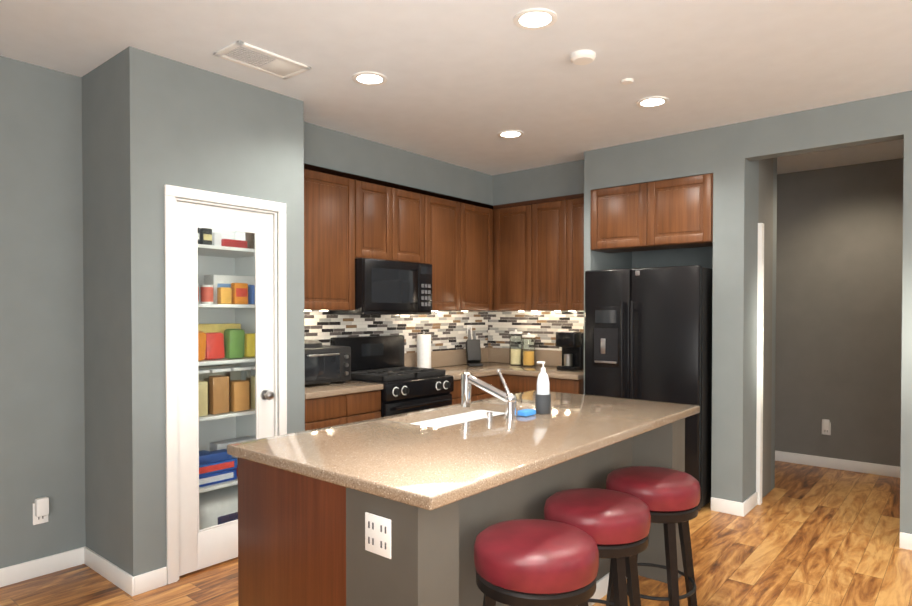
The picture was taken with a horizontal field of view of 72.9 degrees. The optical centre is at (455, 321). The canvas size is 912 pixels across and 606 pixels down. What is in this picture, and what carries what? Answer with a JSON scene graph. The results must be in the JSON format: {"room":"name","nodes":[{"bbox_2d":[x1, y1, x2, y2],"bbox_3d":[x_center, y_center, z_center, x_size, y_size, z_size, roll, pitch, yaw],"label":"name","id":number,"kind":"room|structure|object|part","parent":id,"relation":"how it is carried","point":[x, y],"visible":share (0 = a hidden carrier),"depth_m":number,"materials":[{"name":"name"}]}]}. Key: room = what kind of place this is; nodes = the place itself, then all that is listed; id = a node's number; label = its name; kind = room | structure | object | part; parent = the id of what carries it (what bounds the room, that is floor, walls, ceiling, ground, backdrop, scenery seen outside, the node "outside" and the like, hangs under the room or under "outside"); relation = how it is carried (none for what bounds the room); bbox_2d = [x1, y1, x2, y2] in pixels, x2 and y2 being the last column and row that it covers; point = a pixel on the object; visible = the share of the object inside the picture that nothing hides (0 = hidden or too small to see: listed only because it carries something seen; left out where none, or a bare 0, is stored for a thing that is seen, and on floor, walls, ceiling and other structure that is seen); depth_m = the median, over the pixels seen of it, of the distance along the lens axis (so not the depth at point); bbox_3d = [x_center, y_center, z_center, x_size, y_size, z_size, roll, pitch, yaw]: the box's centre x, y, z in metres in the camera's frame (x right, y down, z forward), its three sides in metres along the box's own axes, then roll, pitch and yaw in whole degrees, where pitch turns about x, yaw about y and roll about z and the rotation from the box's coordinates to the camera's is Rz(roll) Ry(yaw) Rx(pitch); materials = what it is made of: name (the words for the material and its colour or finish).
{"room":"kitchen","nodes":[
{"label":"kitchen","id":0,"kind":"room"},
{"bbox_2d":[82,46,153,576],"bbox_3d":[-1.830,0.000,3.324,0.630,2.743,0.100,1,1,40],"label":"wall","id":1,"kind":"structure","parent":0,"point":[117,260],"depth_m":3.18,"materials":[{"name":"paint"}]},
{"bbox_2d":[84,547,133,595],"bbox_3d":[-1.857,1.325,3.291,0.630,0.095,0.013,1,1,40],"label":"baseboard","id":2,"kind":"structure","parent":1,"relation":"attached to","point":[123,580],"depth_m":3.26,"materials":[{"name":"white paint"}]},
{"bbox_2d":[0,56,328,568],"bbox_3d":[-2.672,0.006,2.894,0.132,2.743,9.460,1,1,40],"label":"wall","id":3,"kind":"structure","parent":0,"point":[42,435],"depth_m":3.34,"materials":[{"name":"paint"}]},
{"bbox_2d":[33,503,47,524],"bbox_3d":[-2.242,1.032,3.331,0.006,0.116,0.072,1,1,40],"label":"outlet","id":4,"kind":"object","parent":3,"relation":"attached to","point":[36,521],"visible":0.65,"depth_m":3.32,"materials":[{"name":"white plastic"}]},
{"bbox_2d":[35,497,48,516],"bbox_3d":[-2.225,0.995,3.316,0.036,0.095,0.060,1,1,40],"label":"plug-in adapter","id":5,"kind":"object","parent":4,"relation":"attached to","point":[42,506],"depth_m":3.30,"materials":[{"name":"white plastic"}]},
{"bbox_2d":[0,546,85,586],"bbox_3d":[-3.881,1.352,1.375,0.013,0.095,5.550,1,1,40],"label":"baseboard","id":6,"kind":"structure","parent":3,"relation":"attached to","point":[17,573],"depth_m":3.33,"materials":[{"name":"white paint"}]},
{"bbox_2d":[304,163,363,310],"bbox_3d":[-1.069,-0.584,4.455,0.327,1.000,0.739,1,1,40],"label":"upper cabinet","id":7,"kind":"object","parent":3,"relation":"attached to","point":[333,199],"depth_m":4.42,"materials":[{"name":"brown wood"}]},
{"bbox_2d":[364,177,399,260],"bbox_3d":[-0.730,-0.785,4.858,0.327,0.610,0.438,1,1,40],"label":"upper cabinet","id":8,"kind":"object","parent":3,"relation":"attached to","point":[381,198],"depth_m":4.79,"materials":[{"name":"brown wood"}]},
{"bbox_2d":[329,258,431,314],"bbox_3d":[-0.574,-0.267,4.942,0.447,0.420,0.752,1,1,40],"label":"microwave","id":9,"kind":"object","parent":8,"relation":"attached to","point":[386,287],"visible":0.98,"depth_m":4.75,"materials":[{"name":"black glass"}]},
{"bbox_3d":[-0.305,-0.282,4.946,0.040,0.310,0.020,1,1,40],"label":"handle","id":10,"kind":"part","parent":9,"relation":"part of","materials":[{"name":"black plastic"}]},
{"bbox_2d":[400,185,427,263],"bbox_3d":[-0.525,-0.788,5.101,0.327,0.610,0.438,1,1,40],"label":"upper cabinet","id":11,"kind":"object","parent":3,"relation":"attached to","point":[413,201],"depth_m":5.07,"materials":[{"name":"brown wood"}]},
{"bbox_2d":[428,191,455,310],"bbox_3d":[-0.233,-0.598,5.453,0.327,1.000,0.592,1,1,40],"label":"upper cabinet","id":12,"kind":"object","parent":3,"relation":"attached to","point":[441,207],"depth_m":5.34,"materials":[{"name":"brown wood"}]},
{"bbox_2d":[404,347,487,366],"bbox_3d":[-0.549,0.355,5.328,0.020,0.149,2.722,1,1,40],"label":"backsplash","id":13,"kind":"structure","parent":3,"relation":"attached to","point":[438,358],"depth_m":5.84,"materials":[{"name":"beige stone"}]},
{"bbox_2d":[467,325,471,336],"bbox_3d":[0.135,0.091,6.140,0.007,0.116,0.072,1,1,40],"label":"outlet","id":14,"kind":"object","parent":3,"relation":"attached to","point":[469,327],"visible":0.71,"depth_m":6.13,"materials":[{"name":"grey plastic"}]},
{"bbox_2d":[456,197,495,310],"bbox_3d":[0.088,-0.603,5.785,0.394,1.000,0.570,1,1,40],"label":"upper cabinet","id":15,"kind":"object","parent":3,"relation":"attached to","point":[475,221],"depth_m":5.70,"materials":[{"name":"brown wood"}]},
{"bbox_2d":[496,200,535,310],"bbox_3d":[0.628,-0.604,5.862,0.512,1.000,0.413,1,1,40],"label":"upper cabinet","id":16,"kind":"object","parent":3,"relation":"attached to","point":[523,256],"depth_m":5.74,"materials":[{"name":"brown wood"}]},
{"bbox_2d":[536,195,571,310],"bbox_3d":[0.936,-0.601,5.647,0.480,1.000,0.347,1,1,40],"label":"upper cabinet","id":17,"kind":"object","parent":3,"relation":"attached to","point":[554,214],"depth_m":5.48,"materials":[{"name":"brown wood"}]},
{"bbox_2d":[150,53,304,569],"bbox_3d":[-1.293,-0.003,3.552,0.100,2.743,0.940,1,1,40],"label":"wall","id":18,"kind":"structure","parent":0,"point":[224,135],"depth_m":3.43,"materials":[{"name":"paint"}]},
{"bbox_2d":[134,567,166,594],"bbox_3d":[-1.564,1.327,3.160,0.013,0.095,0.162,1,1,40],"label":"baseboard","id":19,"kind":"structure","parent":18,"relation":"attached to","point":[150,580],"depth_m":3.15,"materials":[{"name":"white paint"}]},
{"bbox_2d":[177,201,273,575],"bbox_3d":[-1.277,0.358,3.494,0.106,1.999,0.588,1,1,40],"label":"pantry door","id":20,"kind":"structure","parent":18,"relation":"in","point":[206,547],"depth_m":3.39,"materials":[{"name":"white paint"}]},
{"bbox_3d":[-1.304,0.311,3.516,0.006,1.681,0.374,1,1,40],"label":"glass","id":21,"kind":"part","parent":20,"relation":"part of","materials":[{"name":"clear glass"}]},
{"bbox_3d":[-1.114,0.437,3.662,0.070,0.060,0.060,1,1,40],"label":"knob","id":22,"kind":"part","parent":20,"relation":"part of","materials":[{"name":"silver metal"}]},
{"bbox_2d":[164,184,286,583],"bbox_3d":[-1.311,0.327,3.522,0.117,2.084,0.734,1,1,40],"label":"door frame","id":23,"kind":"structure","parent":18,"relation":"attached to","point":[171,193],"depth_m":3.26,"materials":[{"name":"white paint"}]},
{"bbox_2d":[235,231,254,485],"bbox_3d":[-1.297,-0.010,4.030,0.517,2.743,0.011,1,1,40],"label":"wall","id":24,"kind":"structure","parent":0,"point":[246,319],"depth_m":4.12,"materials":[{"name":"white paint"}]},
{"bbox_2d":[304,122,492,204],"bbox_3d":[-0.442,-1.250,5.228,0.290,0.298,2.750,1,1,40],"label":"wall","id":25,"kind":"structure","parent":0,"point":[324,147],"depth_m":4.91,"materials":[{"name":"paint"}]},
{"bbox_2d":[0,461,911,605],"bbox_3d":[0.553,1.438,2.196,10.000,0.100,12.500,1,1,40],"label":"floor","id":26,"kind":"structure","parent":0,"point":[804,535],"depth_m":3.48,"materials":[{"name":"brown wood"}]},
{"bbox_2d":[198,227,254,529],"bbox_3d":[-1.571,0.369,3.745,0.466,1.990,0.842,1,1,40],"label":"pantry shelves","id":27,"kind":"object","parent":26,"relation":"on","point":[222,485],"depth_m":3.70,"materials":[{"name":"white wood"}]},
{"bbox_2d":[305,395,355,430],"bbox_3d":[-1.065,0.921,4.264,0.607,0.871,0.418,1,1,40],"label":"base cabinet","id":28,"kind":"object","parent":26,"relation":"on","point":[334,403],"depth_m":4.07,"materials":[{"name":"brown wood"}]},
{"bbox_2d":[305,380,382,398],"bbox_3d":[-0.973,0.464,4.347,0.631,0.041,0.672,1,1,40],"label":"countertop","id":29,"kind":"structure","parent":28,"relation":"on","point":[322,390],"depth_m":4.19,"materials":[{"name":"beige stone"}]},
{"bbox_2d":[304,339,350,384],"bbox_3d":[-1.018,0.283,4.402,0.377,0.317,0.450,1,1,40],"label":"toaster oven","id":30,"kind":"object","parent":29,"relation":"on","point":[325,363],"visible":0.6,"depth_m":4.30,"materials":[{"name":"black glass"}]},
{"bbox_3d":[-0.928,0.311,4.269,0.006,0.185,0.320,1,1,40],"label":"door","id":31,"kind":"part","parent":30,"relation":"part of","materials":[{"name":"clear glass"}]},
{"bbox_3d":[-0.884,0.304,4.297,0.037,0.167,0.360,1,1,40],"label":"handle","id":32,"kind":"part","parent":30,"relation":"part of","materials":[{"name":"silver metal"}]},
{"bbox_2d":[356,391,380,421],"bbox_3d":[-0.888,0.918,4.475,0.607,0.871,0.377,1,1,40],"label":"base cabinet","id":33,"kind":"object","parent":26,"relation":"on","point":[368,404],"depth_m":4.33,"materials":[{"name":"brown wood"}]},
{"bbox_2d":[330,335,453,416],"bbox_3d":[-0.485,0.735,4.881,0.667,1.228,0.756,1,1,40],"label":"range","id":34,"kind":"object","parent":26,"relation":"on","point":[378,359],"visible":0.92,"depth_m":4.82,"materials":[{"name":"black metal"}]},
{"bbox_3d":[-0.473,0.601,4.870,0.548,0.838,0.516,1,1,40],"label":"glass","id":35,"kind":"part","parent":34,"relation":"part of","materials":[{"name":"black glass"}]},
{"bbox_3d":[-0.247,0.624,4.681,0.048,0.024,0.616,1,1,40],"label":"handle","id":36,"kind":"part","parent":34,"relation":"part of","materials":[{"name":"black metal"}]},
{"bbox_2d":[450,379,471,404],"bbox_3d":[-0.143,0.906,5.365,0.607,0.871,0.407,1,1,40],"label":"base cabinet","id":37,"kind":"object","parent":26,"relation":"on","point":[456,394],"depth_m":5.07,"materials":[{"name":"brown wood"}]},
{"bbox_2d":[238,421,684,605],"bbox_3d":[0.197,0.939,2.853,0.960,0.880,2.109,1,1,40],"label":"kitchen island","id":38,"kind":"object","parent":26,"relation":"on","point":[404,509],"depth_m":2.12,"materials":[{"name":"grey paint"}]},
{"bbox_2d":[365,512,390,558],"bbox_3d":[-0.232,0.636,1.838,0.110,0.115,0.006,1,1,40],"label":"outlet","id":39,"kind":"object","parent":38,"relation":"attached to","point":[377,524],"depth_m":1.83,"materials":[{"name":"white plastic"}]},
{"bbox_2d":[227,390,699,512],"bbox_3d":[0.222,0.479,2.838,1.050,0.040,2.160,1,1,40],"label":"island countertop","id":40,"kind":"structure","parent":38,"relation":"on","point":[429,468],"depth_m":2.32,"materials":[{"name":"beige stone"}]},
{"bbox_2d":[415,405,502,424],"bbox_3d":[0.029,0.596,3.060,0.354,0.224,0.754,1,1,40],"label":"sink","id":41,"kind":"object","parent":40,"relation":"in","point":[464,414],"depth_m":3.27,"materials":[{"name":"white ceramic"}]},
{"bbox_2d":[459,369,522,416],"bbox_3d":[0.162,0.343,3.050,0.325,0.226,0.078,1,1,40],"label":"faucet","id":42,"kind":"object","parent":40,"relation":"on","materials":[{"name":"silver metal"}]},
{"bbox_2d":[517,409,535,416],"bbox_3d":[0.344,0.442,3.002,0.055,0.025,0.090,1,1,40],"label":"sponge","id":43,"kind":"object","parent":40,"relation":"on","point":[526,412],"visible":0.98,"depth_m":2.98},
{"bbox_2d":[535,361,550,413],"bbox_3d":[0.433,0.326,3.064,0.076,0.256,0.076,1,1,40],"label":"soap bottle","id":44,"kind":"object","parent":40,"relation":"on","point":[542,400],"visible":1,"depth_m":3.04,"materials":[{"name":"white paint"}]},
{"bbox_2d":[472,371,507,400],"bbox_3d":[0.074,0.903,5.569,0.678,0.871,0.431,1,1,40],"label":"base cabinet","id":45,"kind":"object","parent":26,"relation":"on","point":[494,380],"depth_m":5.39,"materials":[{"name":"brown wood"}]},
{"bbox_2d":[504,375,537,393],"bbox_3d":[0.742,0.902,5.615,0.472,0.871,0.678,1,1,40],"label":"base cabinet","id":46,"kind":"object","parent":26,"relation":"on","point":[515,383],"depth_m":5.41,"materials":[{"name":"brown wood"}]},
{"bbox_2d":[431,363,535,378],"bbox_3d":[0.154,0.445,5.693,0.631,0.041,1.302,1,1,40],"label":"countertop","id":47,"kind":"structure","parent":46,"relation":"on","point":[487,368],"depth_m":5.62,"materials":[{"name":"beige stone"}]},
{"bbox_2d":[417,331,430,367],"bbox_3d":[-0.282,0.256,5.449,0.150,0.340,0.150,1,1,40],"label":"paper towel","id":48,"kind":"object","parent":47,"relation":"on","point":[423,350],"visible":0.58,"depth_m":5.39,"materials":[{"name":"white paper"}]},
{"bbox_2d":[466,329,482,365],"bbox_3d":[0.172,0.247,5.924,0.130,0.342,0.286,0,1,-7],"label":"knife block","id":49,"kind":"object","parent":47,"relation":"on","point":[473,352],"visible":1,"depth_m":5.91,"materials":[{"name":"grey plastic"}]},
{"bbox_2d":[509,329,521,364],"bbox_3d":[0.583,0.246,6.015,0.128,0.344,0.128,1,1,40],"label":"canister","id":50,"kind":"object","parent":47,"relation":"on","point":[515,356],"visible":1,"depth_m":5.98,"materials":[{"name":"clear glass"}]},
{"bbox_3d":[0.583,0.096,6.013,0.128,0.043,0.128,1,1,40],"label":"lid","id":51,"kind":"part","parent":50,"relation":"part of","materials":[{"name":"white paint"}]},
{"bbox_2d":[522,333,535,365],"bbox_3d":[0.698,0.263,5.919,0.128,0.314,0.128,1,1,40],"label":"canister","id":52,"kind":"object","parent":47,"relation":"on","point":[528,357],"visible":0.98,"depth_m":5.88,"materials":[{"name":"clear glass"}]},
{"bbox_3d":[0.698,0.127,5.917,0.128,0.043,0.128,1,1,40],"label":"lid","id":53,"kind":"part","parent":52,"relation":"part of","materials":[{"name":"white paint"}]},
{"bbox_2d":[504,363,583,378],"bbox_3d":[0.893,0.447,5.511,0.776,0.041,0.631,1,1,40],"label":"countertop","id":54,"kind":"structure","parent":46,"relation":"on","point":[552,372],"depth_m":5.33,"materials":[{"name":"beige stone"}]},
{"bbox_2d":[556,331,583,370],"bbox_3d":[1.053,0.253,5.517,0.200,0.345,0.320,1,1,40],"label":"coffee maker","id":55,"kind":"object","parent":54,"relation":"on","point":[571,343],"visible":0.85,"depth_m":5.42,"materials":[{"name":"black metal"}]},
{"bbox_3d":[0.986,0.234,5.437,0.160,0.305,0.099,1,1,40],"label":"trim","id":56,"kind":"part","parent":55,"relation":"part of","materials":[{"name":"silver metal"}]},
{"bbox_2d":[474,519,598,605],"bbox_3d":[0.270,1.055,2.101,0.420,0.669,0.420,1,1,40],"label":"stool","id":57,"kind":"object","parent":26,"relation":"on","point":[529,562],"visible":1,"depth_m":1.95,"materials":[{"name":"red leather"}]},
{"bbox_2d":[549,379,583,394],"bbox_3d":[1.026,0.905,5.424,0.452,0.871,0.607,1,1,40],"label":"base cabinet","id":58,"kind":"object","parent":26,"relation":"on","point":[574,386],"depth_m":5.11,"materials":[{"name":"brown wood"}]},
{"bbox_2d":[544,488,650,605],"bbox_3d":[0.568,1.049,2.504,0.419,0.669,0.419,1,1,40],"label":"stool","id":59,"kind":"object","parent":26,"relation":"on","point":[614,525],"visible":0.6,"depth_m":2.35,"materials":[{"name":"red leather"}]},
{"bbox_2d":[585,265,712,510],"bbox_3d":[1.633,0.470,4.951,0.900,1.752,0.969,1,1,40],"label":"fridge","id":60,"kind":"object","parent":26,"relation":"on","point":[648,334],"visible":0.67,"depth_m":4.54,"materials":[{"name":"black metal"}]},
{"bbox_2d":[606,466,699,605],"bbox_3d":[0.918,1.044,2.890,0.419,0.669,0.419,1,1,40],"label":"stool","id":61,"kind":"object","parent":26,"relation":"on","point":[669,497],"visible":0.73,"depth_m":2.73,"materials":[{"name":"red leather"}]},
{"bbox_2d":[0,0,911,175],"bbox_3d":[0.553,-1.405,2.155,10.000,0.100,12.500,1,1,40],"label":"ceiling","id":62,"kind":"structure","parent":0,"point":[466,83],"depth_m":3.21,"materials":[{"name":"paint"}]},
{"bbox_2d":[213,40,310,79],"bbox_3d":[-1.008,-1.363,3.235,0.240,0.014,0.430,1,1,40],"label":"ceiling vent","id":63,"kind":"object","parent":62,"relation":"in","point":[255,58],"visible":0.98,"depth_m":3.22,"materials":[{"name":"white metal"}]},
{"bbox_2d":[352,72,386,85],"bbox_3d":[-0.487,-1.369,3.483,0.196,0.010,0.196,1,1,40],"label":"recessed light","id":64,"kind":"object","parent":62,"relation":"in","point":[371,78],"visible":1,"depth_m":3.48,"materials":[{"name":"white paint"}]},
{"bbox_2d":[497,130,523,138],"bbox_3d":[0.404,-1.384,4.563,0.196,0.010,0.196,1,1,40],"label":"recessed light","id":65,"kind":"object","parent":62,"relation":"in","point":[509,134],"visible":0.98,"depth_m":4.55,"materials":[{"name":"white paint"}]},
{"bbox_2d":[513,8,556,29],"bbox_3d":[0.357,-1.359,2.777,0.196,0.010,0.196,1,1,40],"label":"recessed light","id":66,"kind":"object","parent":62,"relation":"in","point":[533,18],"visible":1,"depth_m":2.77,"materials":[{"name":"white paint"}]},
{"bbox_2d":[570,50,595,64],"bbox_3d":[0.652,-1.353,3.169,0.130,0.032,0.130,1,1,40],"label":"smoke detector","id":67,"kind":"object","parent":62,"relation":"attached to","point":[582,57],"visible":1,"depth_m":3.13,"materials":[{"name":"white paint"}]},
{"bbox_2d":[621,78,633,84],"bbox_3d":[0.976,-1.368,3.517,0.072,0.012,0.072,1,1,40],"label":"ceiling sensor","id":68,"kind":"object","parent":62,"relation":"attached to","point":[626,81],"visible":0.96,"depth_m":3.50,"materials":[{"name":"white paint"}]},
{"bbox_2d":[636,96,668,107],"bbox_3d":[1.232,-1.374,3.870,0.196,0.010,0.196,1,1,40],"label":"recessed light","id":69,"kind":"object","parent":62,"relation":"in","point":[652,102],"visible":0.98,"depth_m":3.86,"materials":[{"name":"white paint"}]},
{"bbox_2d":[493,159,583,205],"bbox_3d":[0.876,-1.257,5.716,1.105,0.298,0.310,1,1,40],"label":"soffit","id":70,"kind":"structure","parent":0,"point":[558,180],"depth_m":5.61,"materials":[{"name":"paint"}]},
{"bbox_2d":[584,150,631,394],"bbox_3d":[1.332,-0.029,5.371,0.060,2.743,0.800,1,1,40],"label":"wall","id":71,"kind":"structure","parent":0,"point":[595,260],"depth_m":5.07,"materials":[{"name":"paint"}]},
{"bbox_2d":[488,347,561,366],"bbox_3d":[0.855,0.346,5.940,1.387,0.149,0.020,1,1,40],"label":"backsplash","id":72,"kind":"structure","parent":71,"relation":"attached to","point":[495,354],"depth_m":6.00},
{"bbox_2d":[632,158,776,489],"bbox_3d":[2.078,-0.029,5.346,1.235,2.743,0.120,1,1,40],"label":"wall","id":73,"kind":"structure","parent":0,"point":[702,256],"depth_m":5.21,"materials":[{"name":"paint"}]},
{"bbox_2d":[711,122,758,502],"bbox_3d":[2.037,-0.017,4.500,0.210,2.743,0.370,1,1,40],"label":"wall","id":74,"kind":"structure","parent":0,"point":[734,293],"depth_m":4.37,"materials":[{"name":"paint"}]},
{"bbox_2d":[743,492,757,515],"bbox_3d":[2.116,1.308,4.439,0.013,0.095,0.349,1,1,40],"label":"baseboard","id":75,"kind":"structure","parent":74,"relation":"attached to","point":[750,502],"depth_m":4.42,"materials":[{"name":"white paint"}]},
{"bbox_2d":[756,223,763,504],"bbox_3d":[2.255,0.314,4.577,0.029,2.080,0.060,1,1,40],"label":"trim","id":76,"kind":"structure","parent":74,"relation":"attached to","point":[760,329],"depth_m":4.56,"materials":[{"name":"white paint"}]},
{"bbox_2d":[591,90,911,533],"bbox_3d":[3.223,0.000,3.357,5.425,2.743,0.140,1,1,40],"label":"wall","id":77,"kind":"structure","parent":0,"point":[864,121],"depth_m":3.99,"materials":[{"name":"paint"}]},
{"bbox_2d":[572,193,583,310],"bbox_3d":[1.156,-0.599,5.462,0.332,1.000,0.347,1,1,40],"label":"upper cabinet","id":78,"kind":"object","parent":77,"relation":"attached to","point":[577,199],"depth_m":5.33,"materials":[{"name":"brown wood"}]},
{"bbox_2d":[590,173,712,252],"bbox_3d":[1.569,-0.824,4.844,0.959,0.488,0.350,1,1,40],"label":"upper cabinet","id":79,"kind":"object","parent":77,"relation":"attached to","point":[676,213],"visible":0.98,"depth_m":4.68,"materials":[{"name":"brown wood"}]},
{"bbox_2d":[711,497,743,516],"bbox_3d":[1.919,1.309,4.368,0.223,0.095,0.013,1,1,40],"label":"baseboard","id":80,"kind":"structure","parent":77,"relation":"attached to","point":[727,506],"depth_m":4.36,"materials":[{"name":"white paint"}]},
{"bbox_2d":[899,532,911,549],"bbox_3d":[3.967,1.334,2.653,3.355,0.095,0.013,1,1,40],"label":"baseboard","id":81,"kind":"structure","parent":77,"relation":"attached to","point":[905,540],"depth_m":3.71,"materials":[{"name":"white paint"}]},
{"bbox_2d":[758,158,772,497],"bbox_3d":[2.294,-0.021,4.807,0.210,2.743,0.430,1,1,40],"label":"wall","id":82,"kind":"structure","parent":0,"point":[765,216],"depth_m":4.79,"materials":[{"name":"paint"}]},
{"bbox_2d":[775,158,903,466],"bbox_3d":[3.551,-0.032,5.599,4.200,2.743,0.120,1,1,40],"label":"wall","id":83,"kind":"structure","parent":0,"point":[839,255],"depth_m":5.58,"materials":[{"name":"paint"}]},
{"bbox_2d":[822,419,830,434],"bbox_3d":[3.383,0.965,5.646,0.072,0.143,0.044,1,1,40],"label":"outlet","id":84,"kind":"object","parent":83,"relation":"attached to","point":[826,426],"visible":1,"depth_m":5.64,"materials":[{"name":"grey plastic"}]},
{"bbox_2d":[775,451,899,477],"bbox_3d":[3.440,1.291,5.625,3.780,0.095,0.013,1,1,40],"label":"baseboard","id":85,"kind":"structure","parent":83,"relation":"attached to","point":[854,466],"depth_m":5.59,"materials":[{"name":"white paint"}]}
]}

